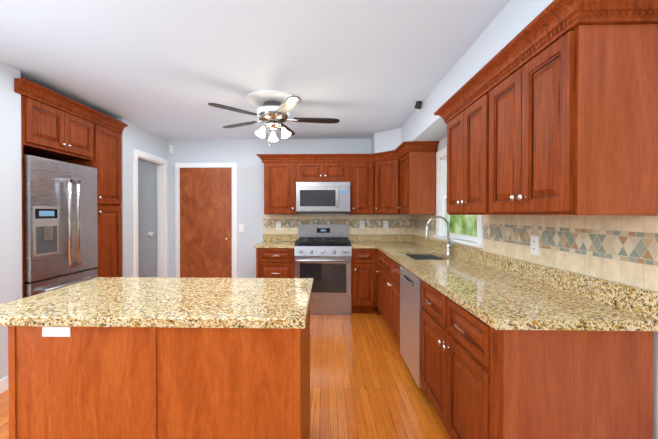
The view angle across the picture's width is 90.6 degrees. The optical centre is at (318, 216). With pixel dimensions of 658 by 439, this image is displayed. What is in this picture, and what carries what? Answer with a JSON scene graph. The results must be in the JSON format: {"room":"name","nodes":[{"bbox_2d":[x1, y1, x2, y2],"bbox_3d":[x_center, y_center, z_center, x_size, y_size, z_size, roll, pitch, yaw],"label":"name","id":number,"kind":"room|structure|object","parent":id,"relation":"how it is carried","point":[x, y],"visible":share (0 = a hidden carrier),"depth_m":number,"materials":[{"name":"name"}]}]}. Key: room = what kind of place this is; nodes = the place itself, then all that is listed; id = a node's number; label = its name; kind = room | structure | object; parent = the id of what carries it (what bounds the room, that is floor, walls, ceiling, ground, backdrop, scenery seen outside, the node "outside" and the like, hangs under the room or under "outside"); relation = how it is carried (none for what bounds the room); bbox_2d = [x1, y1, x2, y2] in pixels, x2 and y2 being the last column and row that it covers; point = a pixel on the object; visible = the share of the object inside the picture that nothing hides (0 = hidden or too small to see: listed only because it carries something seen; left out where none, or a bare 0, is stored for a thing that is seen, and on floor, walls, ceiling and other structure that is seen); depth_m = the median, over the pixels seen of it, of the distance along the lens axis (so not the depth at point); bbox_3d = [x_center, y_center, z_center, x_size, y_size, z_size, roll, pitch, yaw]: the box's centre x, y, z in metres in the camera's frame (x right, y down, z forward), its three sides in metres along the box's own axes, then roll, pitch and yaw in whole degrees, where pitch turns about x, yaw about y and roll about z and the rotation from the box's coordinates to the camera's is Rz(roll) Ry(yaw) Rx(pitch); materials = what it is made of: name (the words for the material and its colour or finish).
{"room":"kitchen","nodes":[
{"label":"kitchen","id":0,"kind":"room"},
{"bbox_2d":[0,62,21,379],"bbox_3d":[-2.469,0.095,0.160,0.100,2.460,4.863,0,0,1],"label":"wall","id":1,"kind":"structure","parent":0,"point":[10,101],"depth_m":2.49,"materials":[{"name":"grey paint"}]},
{"bbox_2d":[0,376,7,393],"bbox_3d":[-2.412,1.278,0.167,0.014,0.095,4.861,0,0,1],"label":"baseboard","id":2,"kind":"structure","parent":1,"relation":"attached to","point":[3,384],"depth_m":2.43,"materials":[{"name":"white"}]},
{"bbox_2d":[14,90,97,161],"bbox_3d":[-2.644,-0.797,2.997,0.620,0.425,0.775,0,0,1],"label":"upper cabinet","id":3,"kind":"object","parent":1,"relation":"attached to","point":[57,126],"depth_m":2.93,"materials":[{"name":"brown wood"}]},
{"bbox_2d":[116,119,131,276],"bbox_3d":[-2.712,0.062,3.945,0.770,2.460,0.120,0,0,1],"label":"wall","id":4,"kind":"structure","parent":0,"point":[126,136],"depth_m":3.94,"materials":[{"name":"grey paint"}]},
{"bbox_2d":[132,123,166,276],"bbox_3d":[-2.364,0.058,4.476,0.100,2.460,0.960,0,0,1],"label":"wall","id":5,"kind":"structure","parent":0,"point":[133,136],"depth_m":4.36,"materials":[{"name":"grey paint"}]},
{"bbox_2d":[133,149,167,277],"bbox_3d":[-2.363,0.212,4.518,0.136,2.150,0.860,0,0,1],"label":"door frame","id":6,"kind":"structure","parent":5,"relation":"attached to","point":[162,240],"depth_m":4.85,"materials":[{"name":"white wood"}]},
{"bbox_2d":[0,310,450,438],"bbox_3d":[-1.120,1.365,1.321,5.300,0.100,7.630,0,0,1],"label":"floor","id":7,"kind":"structure","parent":0,"point":[363,385],"depth_m":2.48,"materials":[{"name":"brown wood"}]},
{"bbox_2d":[23,154,98,297],"bbox_3d":[-2.639,0.393,3.007,0.810,1.815,0.765,0,0,1],"label":"fridge","id":8,"kind":"object","parent":7,"relation":"on","point":[60,229],"visible":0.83,"depth_m":2.88,"materials":[{"name":"silver metal"}]},
{"bbox_2d":[67,118,122,276],"bbox_3d":[-2.629,0.140,3.623,0.620,2.310,0.460,0,0,1],"label":"tall cabinet","id":9,"kind":"object","parent":7,"relation":"on","point":[109,188],"depth_m":3.61,"materials":[{"name":"brown wood"}]},
{"bbox_2d":[8,305,309,438],"bbox_3d":[-0.654,0.872,1.708,1.186,0.879,0.807,0,0,1],"label":"kitchen island","id":10,"kind":"object","parent":7,"relation":"on","point":[142,383],"visible":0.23,"depth_m":1.31,"materials":[{"name":"brown wood"}]},
{"bbox_2d":[0,277,312,328],"bbox_3d":[-0.736,0.412,1.684,1.390,0.040,0.810,0,0,1],"label":"island countertop","id":11,"kind":"structure","parent":10,"relation":"on","point":[272,303],"depth_m":1.47,"materials":[{"name":"stone"}]},
{"bbox_2d":[256,248,294,277],"bbox_3d":[-0.564,0.848,4.584,0.504,0.878,0.650,0,0,1],"label":"base cabinet","id":12,"kind":"object","parent":7,"relation":"on","point":[275,262],"visible":0.5,"depth_m":4.29,"materials":[{"name":"brown wood"}]},
{"bbox_2d":[254,234,297,247],"bbox_3d":[-0.576,0.335,4.593,0.529,0.144,0.629,0,0,1],"label":"countertop","id":13,"kind":"structure","parent":12,"relation":"on","point":[278,240],"depth_m":4.85,"materials":[{"name":"stone"}]},
{"bbox_2d":[294,225,351,314],"bbox_3d":[0.065,0.702,4.545,0.750,1.170,0.693,0,0,1],"label":"range","id":14,"kind":"object","parent":7,"relation":"on","point":[322,254],"visible":0.98,"depth_m":4.26,"materials":[{"name":"silver metal"}]},
{"bbox_2d":[351,248,377,312],"bbox_3d":[0.616,0.848,4.554,0.344,0.878,0.653,0,0,1],"label":"base cabinet","id":15,"kind":"object","parent":7,"relation":"on","point":[364,281],"visible":0.9,"depth_m":4.27,"materials":[{"name":"brown wood"}]},
{"bbox_2d":[375,250,400,322],"bbox_3d":[1.066,0.853,3.945,0.619,0.878,0.390,0,0,1],"label":"base cabinet","id":16,"kind":"object","parent":7,"relation":"on","point":[386,265],"depth_m":3.77,"materials":[{"name":"brown wood"}]},
{"bbox_2d":[387,274,399,345],"bbox_3d":[1.086,0.978,3.315,0.549,0.640,0.871,0,0,1],"label":"base cabinet","id":17,"kind":"object","parent":7,"relation":"on","point":[393,280],"depth_m":3.20,"materials":[{"name":"brown wood"}]},
{"bbox_2d":[400,266,423,388],"bbox_3d":[1.001,0.867,2.576,0.623,0.875,0.604,0,0,1],"label":"dishwasher","id":18,"kind":"object","parent":7,"relation":"on","point":[411,307],"visible":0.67,"depth_m":2.49,"materials":[{"name":"silver metal"}]},
{"bbox_2d":[421,281,653,438],"bbox_3d":[1.011,0.872,1.776,0.623,0.878,0.991,0,0,1],"label":"base cabinet","id":19,"kind":"object","parent":7,"relation":"on","point":[480,379],"depth_m":1.28,"materials":[{"name":"brown wood"}]},
{"bbox_2d":[349,234,657,330],"bbox_3d":[0.885,0.440,3.062,0.954,0.328,3.620,0,0,1],"label":"countertop","id":20,"kind":"structure","parent":19,"relation":"on","point":[496,291],"depth_m":1.65,"materials":[{"name":"stone"}]},
{"bbox_2d":[425,216,453,254],"bbox_3d":[1.197,0.182,3.213,0.263,0.390,0.134,0,0,1],"label":"faucet","id":21,"kind":"object","parent":20,"relation":"on","point":[448,248],"visible":1,"depth_m":3.24,"materials":[{"name":"silver metal"}]},
{"bbox_2d":[0,0,509,139],"bbox_3d":[-1.120,-1.195,1.299,5.300,0.100,7.630,0,0,1],"label":"ceiling","id":22,"kind":"structure","parent":0,"point":[172,69],"depth_m":2.32,"materials":[{"name":"white paint"}]},
{"bbox_2d":[208,90,339,146],"bbox_3d":[-0.416,-0.924,3.267,1.265,0.475,1.270,0,0,1],"label":"ceiling fan","id":23,"kind":"object","parent":22,"relation":"hanging from","point":[275,107],"visible":1,"depth_m":3.14,"materials":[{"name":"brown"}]},
{"bbox_2d":[414,101,421,108],"bbox_3d":[1.006,-1.128,3.284,0.074,0.068,0.070,0,0,1],"label":"ceiling spotlight","id":24,"kind":"object","parent":22,"relation":"attached to","point":[418,104],"visible":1,"depth_m":3.26,"materials":[{"name":"black"}]},
{"bbox_2d":[138,138,412,277],"bbox_3d":[-1.032,0.053,4.974,5.300,2.460,0.100,0,0,1],"label":"wall","id":25,"kind":"structure","parent":0,"point":[241,153],"depth_m":4.93,"materials":[{"name":"grey paint"}]},
{"bbox_2d":[169,145,173,152],"bbox_3d":[-2.228,-1.026,4.928,0.060,0.120,0.029,0,0,1],"label":"door chime","id":26,"kind":"object","parent":25,"relation":"attached to","point":[171,148],"visible":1,"depth_m":4.91,"materials":[{"name":"white plastic"}]},
{"bbox_2d":[180,168,231,277],"bbox_3d":[-1.703,0.268,4.894,0.790,2.017,0.084,0,0,1],"label":"door","id":27,"kind":"structure","parent":25,"relation":"in","point":[205,222],"depth_m":4.91,"materials":[{"name":"brown wood"}]},
{"bbox_2d":[175,163,236,277],"bbox_3d":[-1.702,0.231,4.925,0.940,2.105,0.034,0,0,1],"label":"door frame","id":28,"kind":"structure","parent":25,"relation":"attached to","point":[178,166],"depth_m":4.92,"materials":[{"name":"white wood"}]},
{"bbox_2d":[239,224,243,231],"bbox_3d":[-1.168,0.164,4.921,0.072,0.116,0.013,0,0,1],"label":"light switch","id":29,"kind":"object","parent":25,"relation":"attached to","point":[241,227],"visible":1,"depth_m":4.92,"materials":[{"name":"white plastic"}]},
{"bbox_2d":[264,157,295,213],"bbox_3d":[-0.537,-0.422,4.741,0.460,0.765,0.325,0,0,1],"label":"upper cabinet","id":30,"kind":"object","parent":25,"relation":"attached to","point":[279,172],"depth_m":4.58,"materials":[{"name":"brown wood"}]},
{"bbox_2d":[296,157,347,181],"bbox_3d":[0.070,-0.649,4.724,0.754,0.310,0.325,0,0,1],"label":"upper cabinet","id":31,"kind":"object","parent":25,"relation":"attached to","point":[308,169],"depth_m":4.56,"materials":[{"name":"brown wood"}]},
{"bbox_2d":[296,182,349,213],"bbox_3d":[0.068,-0.267,4.664,0.746,0.435,0.447,0,0,1],"label":"over-the-range microwave","id":32,"kind":"object","parent":31,"relation":"attached to","point":[322,197],"visible":1,"depth_m":4.49,"materials":[{"name":"silver metal"}]},
{"bbox_2d":[263,215,412,233],"bbox_3d":[0.286,0.164,4.889,2.238,0.401,0.005,0,0,1],"label":"backsplash","id":33,"kind":"structure","parent":25,"relation":"attached to","point":[397,224],"depth_m":4.88,"materials":[{"name":"tile"}]},
{"bbox_2d":[276,222,280,229],"bbox_3d":[-0.603,0.134,4.903,0.074,0.116,0.008,0,0,1],"label":"electrical outlet","id":34,"kind":"object","parent":33,"relation":"attached to","point":[278,225],"visible":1,"depth_m":4.90,"materials":[{"name":"white plastic"}]},
{"bbox_2d":[359,221,363,228],"bbox_3d":[0.651,0.114,4.872,0.074,0.116,0.008,0,0,1],"label":"electrical outlet","id":35,"kind":"object","parent":33,"relation":"attached to","point":[361,224],"visible":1,"depth_m":4.87,"materials":[{"name":"white plastic"}]},
{"bbox_2d":[383,221,387,228],"bbox_3d":[1.006,0.114,4.863,0.074,0.116,0.008,0,0,1],"label":"electrical outlet","id":36,"kind":"object","parent":33,"relation":"attached to","point":[385,224],"visible":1,"depth_m":4.86,"materials":[{"name":"white plastic"}]},
{"bbox_2d":[348,157,367,213],"bbox_3d":[0.646,-0.421,4.686,0.400,0.765,0.378,0,0,1],"label":"upper cabinet","id":37,"kind":"object","parent":25,"relation":"attached to","point":[357,166],"depth_m":4.55,"materials":[{"name":"brown wood"}]},
{"bbox_2d":[371,118,409,153],"bbox_3d":[1.091,-1.022,4.338,0.620,0.298,1.050,0,0,1],"label":"wall","id":38,"kind":"structure","parent":0,"point":[389,140],"depth_m":4.37,"materials":[{"name":"grey paint"}]},
{"bbox_2d":[368,153,395,213],"bbox_3d":[0.904,-0.419,4.382,0.384,0.765,0.389,0,0,1],"label":"upper cabinet","id":39,"kind":"object","parent":38,"relation":"attached to","point":[381,166],"depth_m":4.44,"materials":[{"name":"brown wood"}]},
{"bbox_2d":[410,0,553,140],"bbox_3d":[1.197,-1.006,2.520,0.320,0.298,2.580,0,0,1],"label":"soffit","id":40,"kind":"structure","parent":0,"point":[509,23],"depth_m":2.17,"materials":[{"name":"grey paint"}]},
{"bbox_2d":[413,137,657,438],"bbox_3d":[1.376,0.086,1.250,0.100,2.460,7.230,0,0,1],"label":"wall","id":41,"kind":"structure","parent":0,"point":[442,144],"depth_m":1.28,"materials":[{"name":"grey paint"}]},
{"bbox_2d":[396,149,435,213],"bbox_3d":[1.191,-0.416,4.061,0.376,0.765,0.494,0,0,1],"label":"upper cabinet","id":42,"kind":"object","parent":41,"relation":"attached to","point":[400,179],"depth_m":3.81,"materials":[{"name":"brown wood"}]},
{"bbox_2d":[433,147,483,247],"bbox_3d":[1.402,-0.250,3.234,0.145,0.993,1.135,0,0,1],"label":"window","id":43,"kind":"structure","parent":41,"relation":"in","point":[441,192],"depth_m":3.65,"materials":[{"name":"white"}]},
{"bbox_2d":[442,92,477,214],"bbox_3d":[1.172,-0.400,2.226,0.325,0.765,0.740,0,0,1],"label":"upper cabinet","id":44,"kind":"object","parent":41,"relation":"attached to","point":[462,124],"depth_m":2.27,"materials":[{"name":"brown wood"}]},
{"bbox_2d":[413,215,657,291],"bbox_3d":[1.366,0.179,3.054,0.005,0.401,3.622,0,0,1],"label":"backsplash","id":45,"kind":"structure","parent":41,"relation":"attached to","point":[622,249],"depth_m":1.64,"materials":[{"name":"tile"}]},
{"bbox_2d":[530,235,538,254],"bbox_3d":[1.333,0.174,2.007,0.008,0.116,0.074,0,0,1],"label":"electrical outlet","id":46,"kind":"object","parent":45,"relation":"attached to","point":[534,245],"visible":1,"depth_m":2.00,"materials":[{"name":"white plastic"}]},
{"bbox_2d":[478,8,657,214],"bbox_3d":[1.158,-0.395,1.625,0.325,0.765,0.742,0,0,1],"label":"upper cabinet","id":47,"kind":"object","parent":41,"relation":"attached to","point":[551,108],"depth_m":1.26,"materials":[{"name":"brown wood"}]},
{"label":"outside","id":48,"kind":"structure","parent":0,"visible":0},
{"bbox_2d":[449,215,476,235],"bbox_3d":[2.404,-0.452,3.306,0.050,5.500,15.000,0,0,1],"label":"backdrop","id":49,"kind":"structure","parent":48,"point":[465,222],"depth_m":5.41,"materials":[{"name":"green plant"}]}
]}

